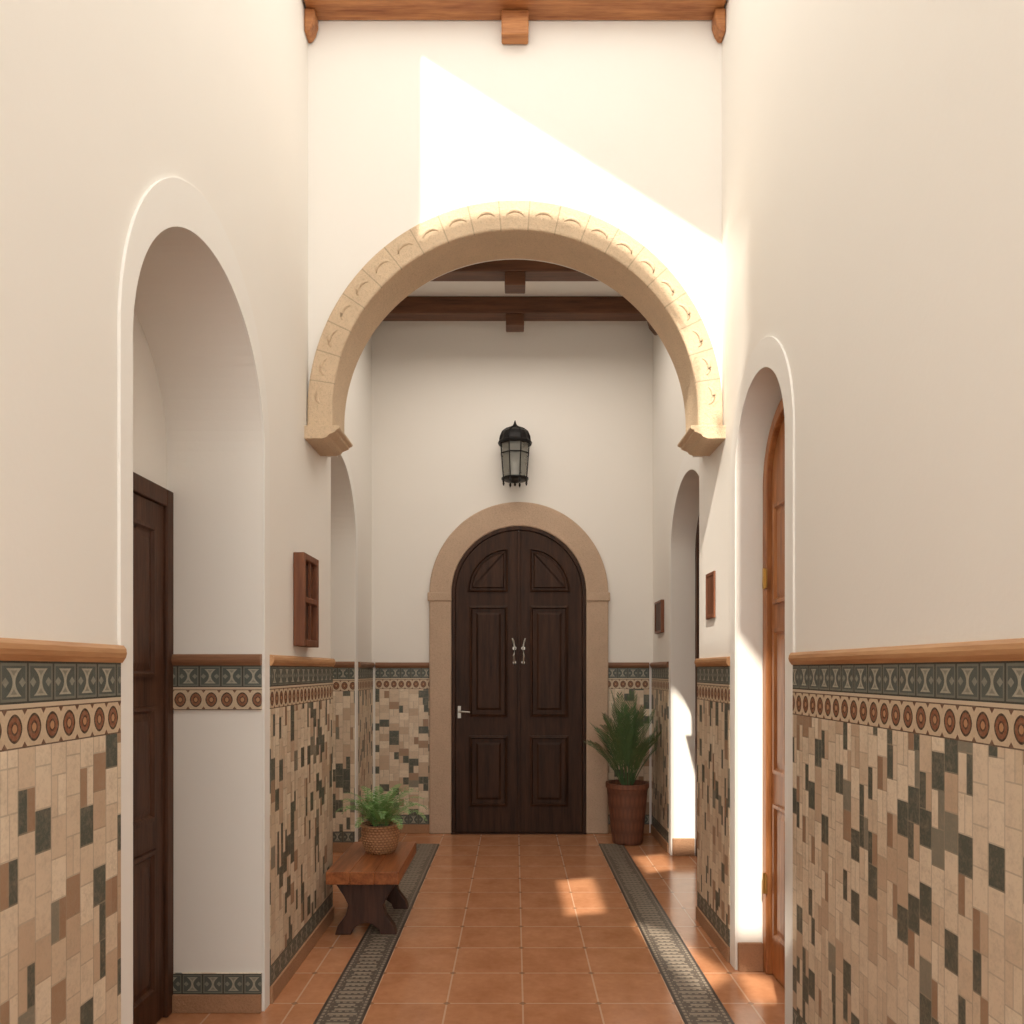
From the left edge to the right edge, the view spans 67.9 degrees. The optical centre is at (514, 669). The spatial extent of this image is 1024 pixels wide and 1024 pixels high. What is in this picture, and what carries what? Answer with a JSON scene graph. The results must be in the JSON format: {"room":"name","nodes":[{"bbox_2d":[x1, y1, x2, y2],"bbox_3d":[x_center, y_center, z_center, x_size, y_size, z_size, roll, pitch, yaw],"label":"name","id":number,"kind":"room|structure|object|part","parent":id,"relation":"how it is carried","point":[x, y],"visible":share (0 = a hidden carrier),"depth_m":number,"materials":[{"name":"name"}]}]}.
{"room":"entrance hallway","nodes":[
{"label":"entrance hallway","id":0,"kind":"room"},
{"bbox_2d":[0,0,330,1010],"bbox_3d":[-1.320,-1.150,1.540,0.420,5.300,6.080,0,0,0],"label":"wall","id":1,"kind":"structure","parent":0,"point":[102,102],"depth_m":2.92,"materials":[{"name":"white paint"}]},
{"bbox_2d":[0,661,120,1023],"bbox_3d":[-1.104,0.700,0.359,0.012,1.440,3.518,0,0,0],"label":"dado","id":2,"kind":"object","parent":1,"relation":"attached to","point":[60,722],"visible":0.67,"depth_m":1.84,"materials":[{"name":"tile"}]},
{"bbox_2d":[0,638,126,662],"bbox_3d":[-1.095,-0.045,0.359,0.029,0.050,3.518,0,0,0],"label":"rail","id":3,"kind":"object","parent":1,"relation":"attached to","point":[11,649],"visible":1,"depth_m":1.81,"materials":[{"name":"brown wood"}]},
{"bbox_2d":[133,472,172,1023],"bbox_3d":[-1.513,0.360,2.788,0.032,2.280,1.097,0,0,0],"label":"door","id":4,"kind":"structure","parent":1,"relation":"in","point":[152,503],"depth_m":3.16,"materials":[{"name":"brown wood"}]},
{"bbox_3d":[-1.507,-0.285,3.005,0.014,0.630,0.350,0,0,0],"label":"panel","id":5,"kind":"part","parent":4,"relation":"part of","materials":[{"name":"brown wood"}]},
{"bbox_3d":[-1.507,0.390,3.005,0.014,0.480,0.350,0,0,0],"label":"panel","id":6,"kind":"part","parent":4,"relation":"part of","materials":[{"name":"brown wood"}]},
{"bbox_3d":[-1.507,1.050,3.005,0.014,0.600,0.350,0,0,0],"label":"panel","id":7,"kind":"part","parent":4,"relation":"part of","materials":[{"name":"brown wood"}]},
{"bbox_2d":[117,177,269,1023],"bbox_3d":[-1.105,-0.090,2.765,0.010,3.180,1.290,0,0,0],"label":"trim","id":8,"kind":"structure","parent":1,"relation":"attached to","point":[169,202],"depth_m":2.19,"materials":[{"name":"white paint"}]},
{"bbox_2d":[171,654,261,664],"bbox_3d":[-1.306,-0.045,3.325,0.388,0.050,0.029,0,0,0],"label":"rail","id":9,"kind":"object","parent":1,"relation":"attached to","point":[177,659],"visible":1,"depth_m":3.31,"materials":[{"name":"brown wood"}]},
{"bbox_2d":[172,994,261,1012],"bbox_3d":[-1.306,1.460,3.329,0.388,0.080,0.022,0,0,0],"label":"baseboard","id":10,"kind":"structure","parent":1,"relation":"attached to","point":[181,1003],"depth_m":3.32,"materials":[{"name":"tile"}]},
{"bbox_2d":[173,665,261,993],"bbox_3d":[-1.306,0.700,3.334,0.388,1.440,0.012,0,0,0],"label":"dado","id":11,"kind":"object","parent":1,"relation":"attached to","point":[195,687],"visible":1,"depth_m":3.33,"materials":[{"name":"tile"}]},
{"bbox_2d":[270,666,332,985],"bbox_3d":[-1.104,0.700,3.996,0.012,1.440,1.168,0,0,0],"label":"dado","id":12,"kind":"object","parent":1,"relation":"attached to","point":[301,697],"visible":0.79,"depth_m":3.84,"materials":[{"name":"tile"}]},
{"bbox_2d":[270,906,333,1003],"bbox_3d":[-1.099,1.460,3.996,0.022,0.080,1.168,0,0,0],"label":"baseboard","id":13,"kind":"object","parent":1,"relation":"attached to","point":[278,985],"visible":0.96,"depth_m":3.84,"materials":[{"name":"tile"}]},
{"bbox_2d":[270,655,335,666],"bbox_3d":[-1.095,-0.045,3.996,0.029,0.050,1.168,0,0,0],"label":"rail","id":14,"kind":"object","parent":1,"relation":"attached to","point":[275,660],"visible":0.92,"depth_m":3.83,"materials":[{"name":"brown wood"}]},
{"bbox_2d":[293,552,318,647],"bbox_3d":[-1.081,-0.355,3.940,0.057,0.470,0.280,0,0,0],"label":"window","id":15,"kind":"structure","parent":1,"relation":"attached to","point":[305,566],"depth_m":3.82,"materials":[{"name":"red wood"}]},
{"bbox_3d":[-1.099,-0.355,3.940,0.020,0.398,0.218,0,0,0],"label":"panel","id":16,"kind":"part","parent":15,"relation":"part of","materials":[{"name":"brown wood"}]},
{"bbox_2d":[331,336,371,661],"bbox_3d":[-1.530,-0.875,5.790,0.420,4.750,2.420,0,0,0],"label":"wall","id":17,"kind":"structure","parent":0,"point":[358,410],"depth_m":6.27,"materials":[{"name":"white paint"}]},
{"bbox_2d":[333,842,353,851],"bbox_3d":[-1.531,1.460,6.259,0.418,0.080,0.022,0,0,0],"label":"baseboard","id":18,"kind":"structure","parent":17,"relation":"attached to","point":[337,846],"depth_m":6.25,"materials":[{"name":"ceramic"}]},
{"bbox_2d":[333,668,354,841],"bbox_3d":[-1.531,0.700,6.264,0.418,1.440,0.012,0,0,0],"label":"dado","id":19,"kind":"object","parent":17,"relation":"attached to","point":[343,678],"visible":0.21,"depth_m":6.26,"materials":[{"name":"tile"}]},
{"bbox_2d":[333,662,354,667],"bbox_3d":[-1.531,-0.045,6.255,0.418,0.050,0.029,0,0,0],"label":"rail","id":20,"kind":"object","parent":17,"relation":"attached to","point":[337,664],"visible":0.35,"depth_m":6.25,"materials":[{"name":"brown wood"}]},
{"bbox_2d":[340,451,357,841],"bbox_3d":[-1.315,-0.120,5.670,0.010,3.240,1.360,0,0,0],"label":"trim","id":21,"kind":"structure","parent":17,"relation":"attached to","point":[343,455],"depth_m":6.28,"materials":[{"name":"white paint"}]},
{"bbox_2d":[358,668,372,839],"bbox_3d":[-1.314,0.700,6.678,0.012,1.440,0.645,0,0,0],"label":"dado","id":22,"kind":"object","parent":17,"relation":"attached to","point":[365,675],"visible":0.71,"depth_m":6.65,"materials":[{"name":"tile"}]},
{"bbox_2d":[358,662,374,667],"bbox_3d":[-1.306,-0.045,6.678,0.029,0.050,0.645,0,0,0],"label":"rail","id":23,"kind":"object","parent":17,"relation":"attached to","point":[360,664],"visible":1,"depth_m":6.62,"materials":[{"name":"brown wood"}]},
{"bbox_2d":[156,833,784,1023],"bbox_3d":[0.000,1.548,2.275,3.600,0.103,9.550,0,0,0],"label":"floor","id":24,"kind":"structure","parent":0,"point":[498,929],"depth_m":4.05,"materials":[{"name":"tile"}]},
{"bbox_2d":[326,842,415,934],"bbox_3d":[-0.843,1.308,4.565,0.404,0.385,0.750,0,0,0],"label":"bench","id":25,"kind":"object","parent":24,"relation":"on","point":[366,881],"visible":0.93,"depth_m":4.30,"materials":[{"name":"brown wood"}]},
{"bbox_3d":[-0.845,1.343,4.327,0.347,0.314,0.055,0,0,0],"label":"leg","id":26,"kind":"part","parent":25,"relation":"part of","materials":[{"name":"brown wood"}]},
{"bbox_3d":[-0.843,1.150,4.565,0.404,0.070,0.750,0,0,0],"label":"seat","id":27,"kind":"part","parent":25,"relation":"part of","materials":[{"name":"brown wood"}]},
{"bbox_2d":[335,783,427,854],"bbox_3d":[-0.803,0.905,4.670,0.564,0.417,0.563,0,0,0],"label":"potted fern","id":28,"kind":"object","parent":25,"relation":"on","point":[380,835],"visible":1,"depth_m":4.58,"materials":[{"name":"plant"}]},
{"bbox_2d":[361,819,399,854],"bbox_3d":[-0.825,1.026,4.660,0.236,0.175,0.236,0,0,0],"label":"basket","id":29,"kind":"object","parent":28,"relation":"attached to","point":[378,837],"depth_m":4.57,"materials":[{"name":"brown wicker"}]},
{"bbox_3d":[-0.845,1.343,4.787,0.347,0.314,0.055,0,0,0],"label":"leg","id":30,"kind":"part","parent":25,"relation":"part of","materials":[{"name":"brown wood"}]},
{"bbox_2d":[584,690,660,845],"bbox_3d":[0.906,0.828,6.554,0.673,1.338,0.827,0,0,0],"label":"potted palm","id":31,"kind":"object","parent":24,"relation":"on","point":[627,796],"visible":1,"depth_m":6.48,"materials":[{"name":"plant"}]},
{"bbox_2d":[606,779,648,845],"bbox_3d":[0.975,1.236,6.600,0.374,0.522,0.374,0,0,0],"label":"pot","id":32,"kind":"object","parent":31,"relation":"attached to","point":[627,799],"depth_m":6.47,"materials":[{"name":"brown ceramic"}]},
{"bbox_2d":[372,321,652,832],"bbox_3d":[-0.025,-0.875,7.000,2.590,4.750,0.001,0,0,0],"label":"wall","id":33,"kind":"structure","parent":0,"point":[444,393],"depth_m":7.00,"materials":[{"name":"white paint"}]},
{"bbox_2d":[375,668,428,823],"bbox_3d":[-1.036,0.700,6.994,0.497,1.440,0.012,0,0,0],"label":"dado","id":34,"kind":"object","parent":33,"relation":"attached to","point":[401,694],"visible":0.86,"depth_m":6.99,"materials":[{"name":"tile"}]},
{"bbox_2d":[375,662,428,667],"bbox_3d":[-1.036,-0.045,6.986,0.497,0.050,0.029,0,0,0],"label":"rail","id":35,"kind":"object","parent":33,"relation":"attached to","point":[377,664],"visible":1,"depth_m":6.97,"materials":[{"name":"brown wood"}]},
{"bbox_2d":[400,824,428,832],"bbox_3d":[-1.036,1.460,6.989,0.497,0.080,0.022,0,0,0],"label":"baseboard","id":36,"kind":"structure","parent":33,"relation":"attached to","point":[407,828],"depth_m":6.98,"materials":[{"name":"ceramic"}]},
{"bbox_2d":[498,421,531,486],"bbox_3d":[0.000,-1.950,6.842,0.310,0.590,0.314,0,0,0],"label":"wall lantern","id":37,"kind":"object","parent":33,"relation":"attached to","point":[514,442],"visible":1,"depth_m":6.74,"materials":[{"name":"black metal"}]},
{"bbox_3d":[0.000,-1.875,6.840,0.240,0.310,0.240,0,0,0],"label":"lantern glass","id":38,"kind":"part","parent":37,"relation":"part of","materials":[{"name":"clear glass"}]},
{"bbox_2d":[429,502,607,833],"bbox_3d":[0.035,-0.020,6.975,1.640,3.040,0.050,0,0,0],"label":"door surround","id":39,"kind":"object","parent":33,"relation":"attached to","point":[549,520],"visible":1,"depth_m":6.95,"materials":[{"name":"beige stone"}]},
{"bbox_2d":[451,526,586,834],"bbox_3d":[0.035,0.092,6.952,1.234,2.816,0.093,0,0,0],"label":"door","id":40,"kind":"structure","parent":39,"relation":"attached to","point":[519,592],"depth_m":6.97,"materials":[{"name":"brown wood"}]},
{"bbox_3d":[-0.467,0.385,6.936,0.115,0.110,0.060,0,0,0],"label":"lever handle","id":41,"kind":"part","parent":40,"relation":"part of","materials":[{"name":"silver metal"}]},
{"bbox_3d":[-0.250,-0.915,6.959,0.370,0.400,0.026,0,0,0],"label":"panel","id":42,"kind":"part","parent":40,"relation":"part of","materials":[{"name":"brown wood"}]},
{"bbox_3d":[-0.242,-0.080,6.961,0.355,1.020,0.030,0,0,0],"label":"panel","id":43,"kind":"part","parent":40,"relation":"part of","materials":[{"name":"brown wood"}]},
{"bbox_3d":[-0.242,0.925,6.961,0.355,0.650,0.030,0,0,0],"label":"panel","id":44,"kind":"part","parent":40,"relation":"part of","materials":[{"name":"brown wood"}]},
{"bbox_3d":[-0.008,-0.169,6.944,0.043,0.246,0.045,0,0,0],"label":"handle","id":45,"kind":"part","parent":40,"relation":"part of","materials":[{"name":"silver metal"}]},
{"bbox_3d":[0.078,-0.169,6.944,0.043,0.246,0.045,0,0,0],"label":"handle","id":46,"kind":"part","parent":40,"relation":"part of","materials":[{"name":"silver metal"}]},
{"bbox_3d":[0.312,-0.080,6.961,0.355,1.020,0.030,0,0,0],"label":"panel","id":47,"kind":"part","parent":40,"relation":"part of","materials":[{"name":"brown wood"}]},
{"bbox_3d":[0.312,0.925,6.961,0.355,0.650,0.030,0,0,0],"label":"panel","id":48,"kind":"part","parent":40,"relation":"part of","materials":[{"name":"brown wood"}]},
{"bbox_3d":[0.320,-0.915,6.959,0.370,0.400,0.026,0,0,0],"label":"panel","id":49,"kind":"part","parent":40,"relation":"part of","materials":[{"name":"brown wood"}]},
{"bbox_2d":[427,592,609,600],"bbox_3d":[0.035,-0.670,6.968,1.670,0.080,0.061,0,0,0],"label":"trim","id":50,"kind":"structure","parent":33,"relation":"attached to","point":[431,596],"depth_m":6.94,"materials":[{"name":"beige stone"}]},
{"bbox_2d":[608,668,648,823],"bbox_3d":[1.046,0.700,6.994,0.377,1.440,0.012,0,0,0],"label":"dado","id":51,"kind":"object","parent":33,"relation":"attached to","point":[623,680],"visible":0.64,"depth_m":6.99,"materials":[{"name":"tile"}]},
{"bbox_2d":[608,824,648,832],"bbox_3d":[1.046,1.460,6.989,0.377,0.080,0.022,0,0,0],"label":"baseboard","id":52,"kind":"structure","parent":33,"relation":"attached to","point":[646,826],"depth_m":6.98,"materials":[{"name":"ceramic"}]},
{"bbox_2d":[608,662,649,667],"bbox_3d":[1.046,-0.045,6.986,0.377,0.050,0.029,0,0,0],"label":"rail","id":53,"kind":"object","parent":33,"relation":"attached to","point":[610,664],"visible":1,"depth_m":6.97,"materials":[{"name":"brown wood"}]},
{"bbox_2d":[308,20,721,456],"bbox_3d":[0.000,-2.530,4.290,2.220,2.540,0.420,0,0,0],"label":"wall","id":54,"kind":"structure","parent":0,"point":[411,123],"depth_m":4.08,"materials":[{"name":"white paint"}]},
{"bbox_2d":[304,200,725,455],"bbox_3d":[0.000,-1.860,4.170,2.224,1.280,0.330,0,0,0],"label":"stone arch","id":55,"kind":"object","parent":54,"relation":"attached to","point":[443,243],"visible":1,"depth_m":4.04,"materials":[{"name":"stone"}]},
{"bbox_2d":[304,0,725,43],"bbox_3d":[0.000,-3.505,4.003,2.216,0.310,0.145,0,0,0],"label":"ceiling beam","id":56,"kind":"structure","parent":54,"relation":"attached to","point":[514,15],"depth_m":4.00,"materials":[{"name":"brown wood"}]},
{"bbox_2d":[408,281,621,295],"bbox_3d":[-0.025,-3.300,5.800,2.790,0.100,2.600,0,0,0],"label":"ceiling","id":57,"kind":"structure","parent":0,"point":[432,288],"depth_m":6.49,"materials":[{"name":"white paint"}]},
{"bbox_2d":[432,260,597,293],"bbox_3d":[-0.025,-3.087,5.900,2.582,0.323,0.160,0,0,0],"label":"ceiling beam","id":58,"kind":"structure","parent":57,"relation":"attached to","point":[514,273],"depth_m":5.84,"materials":[{"name":"brown wood"}]},
{"bbox_2d":[383,296,657,334],"bbox_3d":[-0.025,-3.109,6.680,2.582,0.278,0.160,0,0,0],"label":"ceiling beam","id":59,"kind":"structure","parent":57,"relation":"attached to","point":[514,310],"depth_m":6.60,"materials":[{"name":"brown wood"}]},
{"bbox_2d":[653,334,698,838],"bbox_3d":[1.395,-0.875,5.790,0.250,4.750,2.420,0,0,0],"label":"wall","id":60,"kind":"structure","parent":0,"point":[669,423],"depth_m":6.15,"materials":[{"name":"white paint"}]},
{"bbox_2d":[654,599,663,633],"bbox_3d":[1.254,-0.460,6.610,0.029,0.280,0.300,0,0,0],"label":"wall plaque","id":61,"kind":"object","parent":60,"relation":"attached to","point":[659,605],"visible":1,"depth_m":6.56,"materials":[{"name":"red wood"}]},
{"bbox_2d":[650,662,668,667],"bbox_3d":[1.256,-0.045,6.617,0.029,0.050,0.765,0,0,0],"label":"rail","id":62,"kind":"object","parent":60,"relation":"attached to","point":[653,664],"visible":1,"depth_m":6.54,"materials":[{"name":"brown wood"}]},
{"bbox_2d":[651,824,668,852],"bbox_3d":[1.259,1.460,6.617,0.022,0.080,0.765,0,0,0],"label":"baseboard","id":63,"kind":"structure","parent":60,"relation":"attached to","point":[654,832],"depth_m":6.52,"materials":[{"name":"ceramic"}]},
{"bbox_2d":[652,668,668,842],"bbox_3d":[1.264,0.700,6.617,0.012,1.440,0.765,0,0,0],"label":"dado","id":64,"kind":"object","parent":60,"relation":"attached to","point":[660,676],"visible":0.86,"depth_m":6.53,"materials":[{"name":"tile"}]},
{"bbox_2d":[672,838,694,855],"bbox_3d":[1.361,1.430,6.138,0.178,0.140,0.025,0,0,0],"label":"baseboard","id":65,"kind":"structure","parent":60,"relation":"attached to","point":[680,846],"depth_m":6.12,"materials":[{"name":"ceramic"}]},
{"bbox_2d":[669,453,698,854],"bbox_3d":[1.265,-0.045,5.580,0.010,3.090,1.300,0,0,0],"label":"trim","id":66,"kind":"structure","parent":60,"relation":"attached to","point":[689,463],"depth_m":6.15,"materials":[{"name":"white paint"}]},
{"bbox_2d":[695,516,698,856],"bbox_3d":[1.486,0.040,5.580,0.063,2.920,1.124,0,0,0],"label":"door","id":67,"kind":"structure","parent":60,"relation":"in","point":[697,530],"depth_m":6.09,"materials":[{"name":"brown wood"}]},
{"bbox_2d":[699,0,1023,969],"bbox_3d":[1.205,-1.150,1.540,0.190,5.300,6.080,0,0,0],"label":"wall","id":68,"kind":"structure","parent":0,"point":[873,150],"depth_m":2.35,"materials":[{"name":"white paint"}]},
{"bbox_2d":[706,571,715,619],"bbox_3d":[1.103,-0.420,4.290,0.011,0.260,0.180,0,0,0],"label":"wall plaque","id":69,"kind":"object","parent":68,"relation":"attached to","point":[710,577],"visible":1,"depth_m":4.26,"materials":[{"name":"red wood"}]},
{"bbox_2d":[694,656,729,666],"bbox_3d":[1.095,-0.045,4.237,0.029,0.050,0.685,0,0,0],"label":"rail","id":70,"kind":"object","parent":68,"relation":"attached to","point":[715,661],"visible":1,"depth_m":4.16,"materials":[{"name":"brown wood"}]},
{"bbox_2d":[696,906,729,961],"bbox_3d":[1.099,1.460,4.237,0.022,0.080,0.685,0,0,0],"label":"baseboard","id":71,"kind":"object","parent":68,"relation":"attached to","point":[718,941],"visible":0.96,"depth_m":4.17,"materials":[{"name":"tile"}]},
{"bbox_2d":[697,666,729,946],"bbox_3d":[1.104,0.700,4.237,0.012,1.440,0.685,0,0,0],"label":"dado","id":72,"kind":"object","parent":68,"relation":"attached to","point":[713,682],"visible":0.93,"depth_m":4.20,"materials":[{"name":"tile"}]},
{"bbox_2d":[738,942,762,971],"bbox_3d":[1.173,1.430,3.788,0.122,0.140,0.025,0,0,0],"label":"baseboard","id":73,"kind":"structure","parent":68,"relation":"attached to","point":[750,954],"depth_m":3.77,"materials":[{"name":"tile"}]},
{"bbox_2d":[730,336,794,1023],"bbox_3d":[1.105,0.010,3.450,0.010,2.980,0.880,0,0,0],"label":"trim","id":74,"kind":"structure","parent":68,"relation":"attached to","point":[769,352],"depth_m":3.13,"materials":[{"name":"white paint"}]},
{"bbox_2d":[762,399,784,987],"bbox_3d":[1.258,0.115,3.450,0.079,2.770,0.690,0,0,0],"label":"door","id":75,"kind":"structure","parent":68,"relation":"in","point":[773,571],"depth_m":3.67,"materials":[{"name":"orange wood"}]},
{"bbox_3d":[1.257,-0.560,3.585,0.014,0.480,0.210,0,0,0],"label":"panel","id":76,"kind":"part","parent":75,"relation":"part of","materials":[{"name":"orange wood"}]},
{"bbox_3d":[1.257,0.150,3.585,0.014,0.700,0.210,0,0,0],"label":"panel","id":77,"kind":"part","parent":75,"relation":"part of","materials":[{"name":"orange wood"}]},
{"bbox_3d":[1.257,0.975,3.585,0.014,0.650,0.210,0,0,0],"label":"panel","id":78,"kind":"part","parent":75,"relation":"part of","materials":[{"name":"orange wood"}]},
{"bbox_2d":[788,638,1023,664],"bbox_3d":[1.095,-0.045,0.802,0.029,0.050,4.405,0,0,0],"label":"rail","id":79,"kind":"object","parent":68,"relation":"attached to","point":[1001,649],"visible":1,"depth_m":2.02,"materials":[{"name":"brown wood"}]},
{"bbox_2d":[793,661,1023,1023],"bbox_3d":[1.104,0.700,0.802,0.012,1.440,4.405,0,0,0],"label":"dado","id":80,"kind":"object","parent":68,"relation":"attached to","point":[908,778],"visible":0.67,"depth_m":2.12,"materials":[{"name":"tile"}]}
]}

